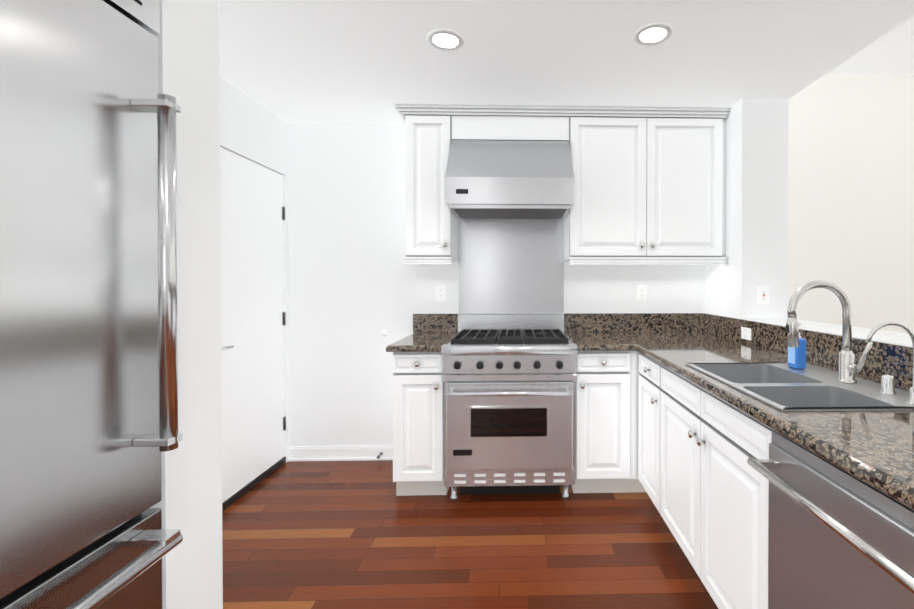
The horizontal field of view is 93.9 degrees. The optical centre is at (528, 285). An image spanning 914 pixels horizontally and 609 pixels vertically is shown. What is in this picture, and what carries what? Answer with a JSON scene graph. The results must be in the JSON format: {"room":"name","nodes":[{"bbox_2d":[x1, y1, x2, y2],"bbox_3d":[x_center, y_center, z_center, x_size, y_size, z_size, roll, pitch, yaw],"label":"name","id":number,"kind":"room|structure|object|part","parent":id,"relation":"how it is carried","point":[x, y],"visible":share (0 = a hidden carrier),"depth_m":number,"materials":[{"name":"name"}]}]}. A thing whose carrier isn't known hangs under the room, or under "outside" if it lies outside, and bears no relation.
{"room":"kitchen","nodes":[
{"label":"kitchen","id":0,"kind":"room"},
{"bbox_2d":[150,0,222,608],"bbox_3d":[-1.324,0.064,1.082,0.915,2.405,0.192,0,0,-2],"label":"wall","id":1,"kind":"structure","parent":0,"point":[189,504],"depth_m":1.10,"materials":[{"name":"white paint"}]},
{"bbox_2d":[220,77,289,461],"bbox_3d":[-1.899,0.057,2.086,0.420,2.405,1.846,0,0,-2],"label":"wall","id":2,"kind":"structure","parent":0,"point":[252,130],"depth_m":2.72,"materials":[{"name":"white paint"}]},
{"bbox_2d":[220,147,285,510],"bbox_3d":[-1.707,0.240,2.577,0.099,2.026,0.796,0,0,-2],"label":"door","id":3,"kind":"structure","parent":2,"relation":"in","point":[252,327],"depth_m":2.60,"materials":[{"name":"white paint"}]},
{"bbox_2d":[222,460,717,608],"bbox_3d":[1.541,1.319,0.761,7.225,0.100,4.940,0,0,-2],"label":"floor","id":4,"kind":"structure","parent":0,"point":[328,535],"depth_m":2.01,"materials":[{"name":"brown wood"}]},
{"bbox_2d":[0,0,182,608],"bbox_3d":[-1.147,0.206,0.532,0.748,2.130,0.912,0,0,-2],"label":"refrigerator","id":5,"kind":"object","parent":4,"relation":"on","point":[89,433],"visible":1,"depth_m":0.81,"materials":[{"name":"silver metal"}]},
{"bbox_2d":[393,352,448,495],"bbox_3d":[-0.647,0.817,2.736,0.298,0.876,0.621,0,0,-2],"label":"base cabinet","id":6,"kind":"object","parent":4,"relation":"on","point":[418,383],"depth_m":2.43,"materials":[{"name":"paint"}]},
{"bbox_2d":[386,314,457,351],"bbox_3d":[-0.659,0.291,2.722,0.323,0.174,0.643,0,0,-2],"label":"countertop","id":7,"kind":"structure","parent":6,"relation":"on","point":[431,332],"depth_m":2.91,"materials":[{"name":"stone"}]},
{"bbox_2d":[441,314,576,499],"bbox_3d":[-0.114,0.731,2.693,0.760,1.048,0.727,0,0,-2],"label":"range","id":8,"kind":"object","parent":4,"relation":"on","point":[509,380],"visible":1,"depth_m":2.40,"materials":[{"name":"silver metal"}]},
{"bbox_2d":[571,351,644,492],"bbox_3d":[0.459,0.817,2.766,0.388,0.876,0.621,0,0,-2],"label":"base cabinet","id":9,"kind":"object","parent":4,"relation":"on","point":[610,385],"depth_m":2.46,"materials":[{"name":"paint"}]},
{"bbox_2d":[564,313,629,350],"bbox_3d":[0.428,0.291,2.751,0.323,0.174,0.643,0,0,-2],"label":"countertop","id":10,"kind":"structure","parent":9,"relation":"on","point":[589,331],"depth_m":3.05,"materials":[{"name":"stone"}]},
{"bbox_2d":[626,313,913,509],"bbox_3d":[0.994,0.303,1.088,0.718,0.174,3.998,0,0,-2],"label":"countertop","id":11,"kind":"structure","parent":9,"relation":"on","point":[874,449],"depth_m":1.51,"materials":[{"name":"stone"}]},
{"bbox_2d":[741,327,750,340],"bbox_3d":[1.290,0.284,2.498,0.007,0.070,0.105,0,0,-2],"label":"outlet","id":12,"kind":"object","parent":11,"relation":"attached to","point":[746,333],"visible":1,"depth_m":2.49,"materials":[{"name":"white plastic"}]},
{"bbox_2d":[685,362,913,410],"bbox_3d":[0.963,0.415,1.519,0.530,0.267,0.680,0,0,-2],"label":"sink","id":13,"kind":"object","parent":11,"relation":"in","point":[782,386],"depth_m":1.44,"materials":[{"name":"silver metal"}]},
{"bbox_2d":[785,322,805,368],"bbox_3d":[1.096,0.246,1.737,0.067,0.188,0.060,0,0,-2],"label":"soap bottle","id":14,"kind":"object","parent":13,"relation":"on","point":[797,358],"visible":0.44,"depth_m":1.71,"materials":[{"name":"blue plastic"}]},
{"bbox_3d":[1.143,0.313,1.338,0.042,0.060,0.042,0,0,-2],"label":"air gap cap","id":15,"kind":"part","parent":13,"relation":"part of","materials":[{"name":"silver metal"}]},
{"bbox_2d":[786,280,872,383],"bbox_3d":[1.036,0.162,1.452,0.247,0.361,0.135,0,0,-2],"label":"faucet","id":16,"kind":"object","parent":11,"relation":"on","point":[848,368],"visible":1,"depth_m":1.48,"materials":[{"name":"silver metal"}]},
{"bbox_2d":[866,322,913,404],"bbox_3d":[1.058,0.224,1.210,0.167,0.240,0.056,0,0,-2],"label":"tap","id":17,"kind":"object","parent":11,"relation":"on","point":[874,330],"visible":1,"depth_m":1.22,"materials":[{"name":"silver metal"}]},
{"bbox_2d":[747,431,913,608],"bbox_3d":[0.976,0.835,0.866,0.762,0.866,0.614,0,0,-2],"label":"dishwasher","id":18,"kind":"object","parent":4,"relation":"on","point":[839,538],"visible":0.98,"depth_m":0.92,"materials":[{"name":"silver metal"}]},
{"bbox_2d":[220,0,913,124],"bbox_3d":[-0.058,-1.388,0.698,3.425,0.505,4.700,0,0,-2],"label":"ceiling","id":19,"kind":"structure","parent":0,"point":[347,62],"depth_m":2.06,"materials":[{"name":"white paint"}]},
{"bbox_2d":[427,29,463,50],"bbox_3d":[-0.386,-1.140,1.961,0.170,0.008,0.170,0,0,-2],"label":"recessed light","id":20,"kind":"object","parent":19,"relation":"in","point":[445,39],"visible":1,"depth_m":1.95,"materials":[{"name":"white glass"}]},
{"bbox_2d":[634,23,672,45],"bbox_3d":[0.567,-1.140,1.917,0.170,0.008,0.170,0,0,-2],"label":"recessed light","id":21,"kind":"object","parent":19,"relation":"in","point":[652,34],"visible":1,"depth_m":1.91,"materials":[{"name":"white glass"}]},
{"bbox_2d":[288,75,913,446],"bbox_3d":[1.626,-0.204,3.163,6.925,2.910,0.120,0,0,-2],"label":"wall","id":22,"kind":"structure","parent":0,"point":[357,287],"depth_m":3.04,"materials":[{"name":"white paint"}]},
{"bbox_2d":[288,445,392,460],"bbox_3d":[-1.260,1.203,3.024,0.906,0.098,0.021,0,0,-2],"label":"baseboard","id":23,"kind":"structure","parent":22,"relation":"attached to","point":[330,453],"depth_m":3.02,"materials":[{"name":"white paint"}]},
{"bbox_2d":[377,330,387,458],"bbox_3d":[-1.041,0.769,2.998,0.059,0.901,0.078,0,0,-2],"label":"doorstop","id":24,"kind":"object","parent":22,"relation":"attached to","point":[384,333],"visible":1,"depth_m":3.01,"materials":[{"name":"white plastic"}]},
{"bbox_2d":[402,104,457,259],"bbox_3d":[-0.651,-0.660,2.871,0.299,0.946,0.330,0,0,-2],"label":"upper cabinet","id":25,"kind":"object","parent":22,"relation":"attached to","point":[431,226],"depth_m":2.71,"materials":[{"name":"paint"}]},
{"bbox_2d":[436,285,445,300],"bbox_3d":[-0.632,0.054,3.039,0.072,0.116,0.007,0,0,-2],"label":"electrical outlet","id":26,"kind":"object","parent":22,"relation":"attached to","point":[440,292],"visible":1,"depth_m":3.04,"materials":[{"name":"white plastic"}]},
{"bbox_2d":[445,140,573,312],"bbox_3d":[-0.116,-0.367,2.763,0.760,1.138,0.580,0,0,-2],"label":"range hood","id":27,"kind":"object","parent":22,"relation":"attached to","point":[509,204],"visible":1,"depth_m":3.04,"materials":[{"name":"silver metal"}]},
{"bbox_2d":[454,108,565,140],"bbox_3d":[-0.120,-1.036,2.884,0.763,0.194,0.328,0,0,-2],"label":"upper cabinet","id":28,"kind":"object","parent":22,"relation":"attached to","point":[503,124],"depth_m":2.72,"materials":[{"name":"paint"}]},
{"bbox_2d":[637,285,646,300],"bbox_3d":[0.831,0.056,3.079,0.072,0.116,0.007,0,0,-2],"label":"electrical outlet","id":29,"kind":"object","parent":22,"relation":"attached to","point":[641,292],"visible":1,"depth_m":3.08,"materials":[{"name":"white plastic"}]},
{"bbox_2d":[564,108,729,263],"bbox_3d":[0.782,-0.660,2.910,1.041,0.946,0.330,0,0,-2],"label":"upper cabinet","id":30,"kind":"object","parent":22,"relation":"attached to","point":[649,185],"depth_m":2.75,"materials":[{"name":"paint"}]},
{"bbox_2d":[705,99,788,318],"bbox_3d":[1.452,0.051,2.850,0.290,2.405,0.500,0,0,-2],"label":"wall column","id":31,"kind":"structure","parent":0,"point":[757,192],"depth_m":2.60,"materials":[{"name":"white paint"}]},
{"bbox_2d":[758,286,768,304],"bbox_3d":[1.449,0.059,2.595,0.072,0.116,0.008,0,0,-2],"label":"outlet","id":32,"kind":"object","parent":31,"relation":"attached to","point":[763,295],"visible":1,"depth_m":2.59,"materials":[{"name":"white plastic"}]},
{"bbox_2d":[741,318,912,346],"bbox_3d":[1.516,0.743,0.506,0.290,1.056,4.200,0,0,-2],"label":"ledge","id":33,"kind":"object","parent":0,"point":[899,338],"depth_m":1.92,"materials":[{"name":"white paint"}]},
{"bbox_2d":[825,15,913,75],"bbox_3d":[3.343,-1.591,0.789,3.380,0.100,4.700,0,0,-2],"label":"ceiling","id":34,"kind":"structure","parent":0,"point":[890,52],"depth_m":2.87,"materials":[{"name":"white paint"}]}
]}

